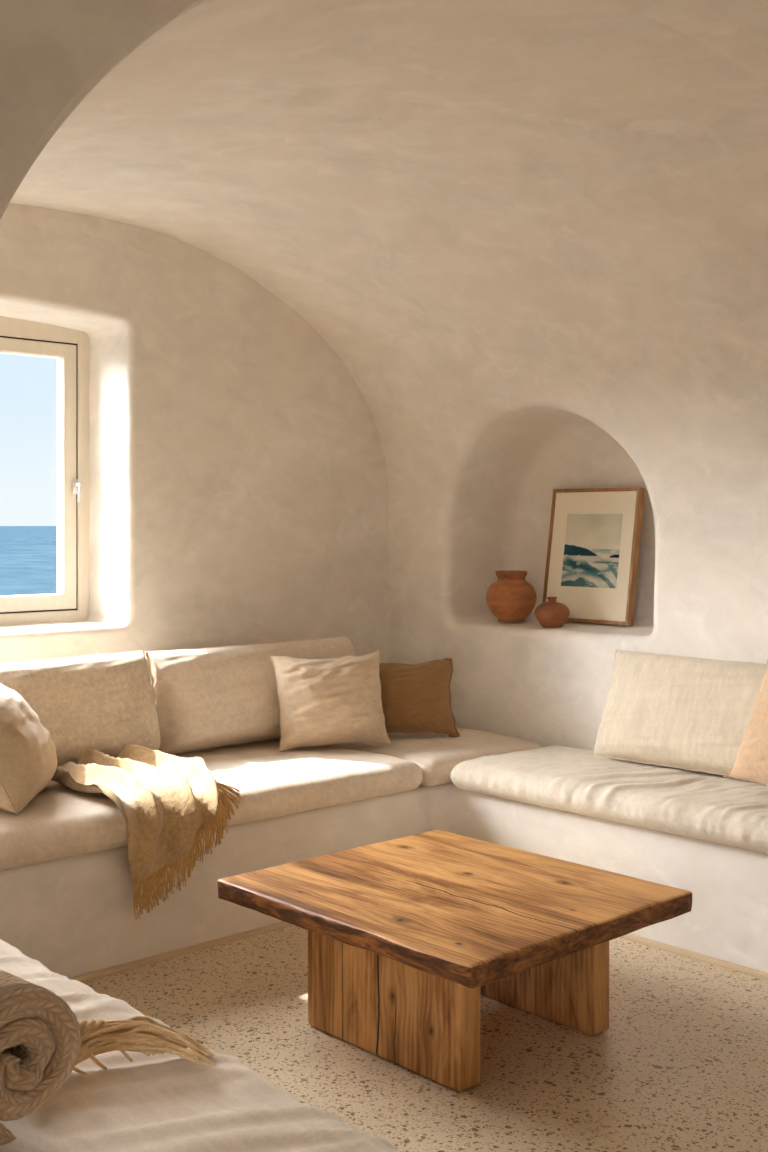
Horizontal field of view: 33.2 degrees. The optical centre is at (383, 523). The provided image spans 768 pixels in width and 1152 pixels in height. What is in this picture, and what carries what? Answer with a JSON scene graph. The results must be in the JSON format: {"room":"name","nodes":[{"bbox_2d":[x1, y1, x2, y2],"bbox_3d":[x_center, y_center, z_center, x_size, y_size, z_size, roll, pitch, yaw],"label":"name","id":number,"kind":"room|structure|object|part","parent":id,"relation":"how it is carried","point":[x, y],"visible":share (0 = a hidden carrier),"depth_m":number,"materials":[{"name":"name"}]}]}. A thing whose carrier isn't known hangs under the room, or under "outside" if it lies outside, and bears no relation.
{"room":"traditional dwelling","nodes":[
{"label":"traditional dwelling","id":0,"kind":"room"},
{"bbox_2d":[0,204,388,662],"bbox_3d":[-1.410,0.000,4.906,3.750,2.740,0.420,0,0,-43],"label":"wall","id":1,"kind":"structure","parent":0,"point":[239,480],"depth_m":5.23,"materials":[{"name":"paint"}]},
{"bbox_2d":[0,316,89,625],"bbox_3d":[-1.714,-0.206,4.761,1.467,1.263,0.122,0,0,-43],"label":"window","id":2,"kind":"structure","parent":1,"relation":"in","point":[70,347],"depth_m":5.17,"materials":[{"name":"paint"}]},
{"bbox_3d":[-1.225,-0.134,5.164,0.022,0.093,0.050,0,0,-43],"label":"handle","id":3,"kind":"part","parent":2,"relation":"part of","materials":[{"name":"white metal"}]},
{"bbox_2d":[0,0,767,219],"bbox_3d":[0.093,-0.100,2.109,5.600,2.900,0.270,0,0,-43],"label":"archway","id":4,"kind":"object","parent":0,"point":[54,53],"depth_m":1.51,"materials":[{"name":"paint"}]},
{"bbox_2d":[9,0,767,374],"bbox_3d":[-0.365,-0.660,3.618,3.302,1.039,2.910,0,0,-43],"label":"ceiling","id":5,"kind":"structure","parent":0,"point":[420,182],"depth_m":4.00,"materials":[{"name":"paint"}]},
{"bbox_2d":[81,925,767,1151],"bbox_3d":[-0.019,1.350,2.230,6.200,0.001,6.500,0,0,-43],"label":"floor","id":6,"kind":"structure","parent":0,"point":[680,1064],"depth_m":3.25,"materials":[{"name":"stone"}]},
{"bbox_2d":[0,782,767,977],"bbox_3d":[-0.155,1.165,3.595,3.394,0.370,3.190,0,0,-43],"label":"bench","id":7,"kind":"object","parent":6,"relation":"on","point":[74,916],"visible":0.4,"depth_m":4.08,"materials":[{"name":"paint"}]},
{"bbox_2d":[0,780,127,870],"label":"seat cushion","id":8,"kind":"object","parent":7,"relation":"on","point":[54,820],"depth_m":3.79,"materials":[{"name":"fabric"}]},
{"bbox_2d":[0,684,56,815],"bbox_3d":[-1.168,0.684,3.998,0.365,0.436,0.465,0,0,-3],"label":"throw pillow","id":9,"kind":"object","parent":8,"relation":"on","point":[28,758],"visible":1,"depth_m":3.85,"materials":[{"name":"beige fabric"}]},
{"bbox_2d":[0,650,160,766],"bbox_3d":[-1.246,0.661,4.423,1.035,0.446,0.363,0,0,-43],"label":"cushion","id":10,"kind":"object","parent":8,"relation":"on","point":[105,703],"visible":0.8,"depth_m":4.48,"materials":[{"name":"beige fabric"}]},
{"bbox_2d":[51,744,241,919],"bbox_3d":[-0.782,0.977,4.182,0.470,0.442,0.645,0,0,-43],"label":"throw blanket","id":11,"kind":"object","parent":8,"relation":"on","point":[165,801],"visible":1,"depth_m":4.00,"materials":[{"name":"fabric"}]},
{"bbox_2d":[0,939,398,1151],"bbox_3d":[-0.803,0.914,2.328,0.580,0.130,2.199,0,0,-43],"label":"seat cushion","id":12,"kind":"object","parent":7,"relation":"on","point":[166,1102],"visible":0.62,"depth_m":1.91,"materials":[{"name":"fabric"}]},
{"bbox_2d":[0,969,215,1145],"bbox_3d":[-0.575,0.750,2.026,0.520,0.206,0.481,0,0,-43],"label":"rolled blanket","id":13,"kind":"object","parent":12,"relation":"on","point":[42,1040],"visible":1,"depth_m":1.82,"materials":[{"name":"beige fabric"}]},
{"bbox_2d":[174,738,422,830],"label":"seat cushion","id":14,"kind":"object","parent":7,"relation":"on","point":[271,782],"depth_m":4.52,"materials":[{"name":"fabric"}]},
{"bbox_2d":[145,636,355,754],"bbox_3d":[-0.495,0.666,5.115,0.996,0.446,0.365,0,0,-43],"label":"cushion","id":15,"kind":"object","parent":14,"relation":"on","point":[205,698],"visible":0.59,"depth_m":4.86,"materials":[{"name":"fabric"}]},
{"bbox_2d":[270,651,390,750],"bbox_3d":[-0.206,0.680,4.999,0.459,0.425,0.337,0,0,-23],"label":"throw pillow","id":16,"kind":"object","parent":14,"relation":"on","point":[336,700],"visible":1,"depth_m":4.92,"materials":[{"name":"beige fabric"}]},
{"bbox_2d":[69,921,767,981],"bbox_3d":[0.171,1.344,3.277,2.220,0.012,2.280,0,0,-43],"label":"trim","id":17,"kind":"structure","parent":7,"relation":"attached to","point":[175,953],"depth_m":4.02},
{"bbox_2d":[329,727,541,785],"bbox_3d":[0.090,0.922,5.330,0.695,0.115,0.988,0,0,-43],"label":"seat cushion","id":18,"kind":"object","parent":7,"relation":"on","point":[436,755],"visible":0.37,"depth_m":5.03,"materials":[{"name":"fabric"}]},
{"bbox_2d":[379,658,459,736],"bbox_3d":[0.088,0.709,5.258,0.433,0.371,0.286,0,0,-9],"label":"throw pillow","id":19,"kind":"object","parent":18,"relation":"on","point":[416,699],"visible":0.8,"depth_m":5.20,"materials":[{"name":"brown fabric"}]},
{"bbox_3d":[0.277,0.710,5.290,0.049,0.328,0.016,0,-20,-9],"label":"braided cord","id":20,"kind":"part","parent":19,"relation":"part of","materials":[{"name":"brown fabric"}]},
{"bbox_2d":[450,745,767,853],"bbox_3d":[1.016,0.915,4.359,0.652,0.129,1.658,0,0,-43],"label":"seat cushion","id":21,"kind":"object","parent":7,"relation":"on","point":[710,807],"visible":0.93,"depth_m":4.29,"materials":[{"name":"fabric"}]},
{"bbox_2d":[593,650,765,775],"bbox_3d":[1.180,0.662,4.420,0.317,0.446,1.055,0,0,-43],"label":"cushion","id":22,"kind":"object","parent":21,"relation":"on","point":[681,712],"visible":0.9,"depth_m":4.48,"materials":[{"name":"fabric"}]},
{"bbox_2d":[721,659,767,785],"bbox_3d":[1.302,0.639,4.021,0.314,0.496,0.508,0,0,-34],"label":"throw pillow","id":23,"kind":"object","parent":21,"relation":"on","point":[751,763],"visible":1,"depth_m":4.08,"materials":[{"name":"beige fabric"}]},
{"bbox_2d":[217,830,691,1091],"bbox_3d":[0.183,1.169,3.538,0.888,0.360,0.983,0,0,-43],"label":"coffee table","id":24,"kind":"object","parent":6,"relation":"on","point":[407,935],"visible":1,"depth_m":3.35,"materials":[{"name":"brown wood"}]},
{"bbox_3d":[0.012,1.196,3.277,0.071,0.308,0.587,0,0,-43],"label":"leg","id":25,"kind":"part","parent":24,"relation":"part of","materials":[{"name":"brown wood"}]},
{"bbox_3d":[0.381,1.196,3.617,0.069,0.308,0.587,0,0,-43],"label":"leg","id":26,"kind":"part","parent":24,"relation":"part of","materials":[{"name":"brown wood"}]},
{"bbox_2d":[351,321,767,749],"bbox_3d":[1.062,0.335,4.938,0.650,2.030,2.910,0,0,-43],"label":"wall","id":27,"kind":"structure","parent":0,"point":[476,451],"depth_m":5.25,"materials":[{"name":"paint"}]},
{"bbox_2d":[486,570,536,621],"bbox_3d":[0.552,0.312,5.597,0.218,0.217,0.218,0,0,-43],"label":"jar","id":28,"kind":"object","parent":27,"relation":"in","point":[511,598],"visible":1,"depth_m":5.52,"materials":[{"name":"orange ceramic"}]},
{"bbox_2d":[534,597,569,626],"bbox_3d":[0.699,0.365,5.365,0.146,0.124,0.146,0,0,-43],"label":"terracotta pot","id":29,"kind":"object","parent":27,"relation":"on","point":[551,613],"visible":1,"depth_m":5.32,"materials":[{"name":"orange ceramic"}]},
{"bbox_2d":[542,487,644,625],"bbox_3d":[0.877,0.133,5.457,0.118,0.571,0.462,0,0,-43],"label":"framed print","id":30,"kind":"object","parent":27,"relation":"in","point":[591,569],"visible":1,"depth_m":5.43,"materials":[{"name":"beige paper"}]},
{"label":"outside","id":31,"kind":"structure","parent":0,"visible":0},
{"bbox_2d":[0,526,56,595],"bbox_3d":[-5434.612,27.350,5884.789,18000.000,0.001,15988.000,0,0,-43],"label":"sea","id":32,"kind":"structure","parent":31,"point":[28,554],"depth_m":966.56,"materials":[{"name":"liquid"}]}
]}

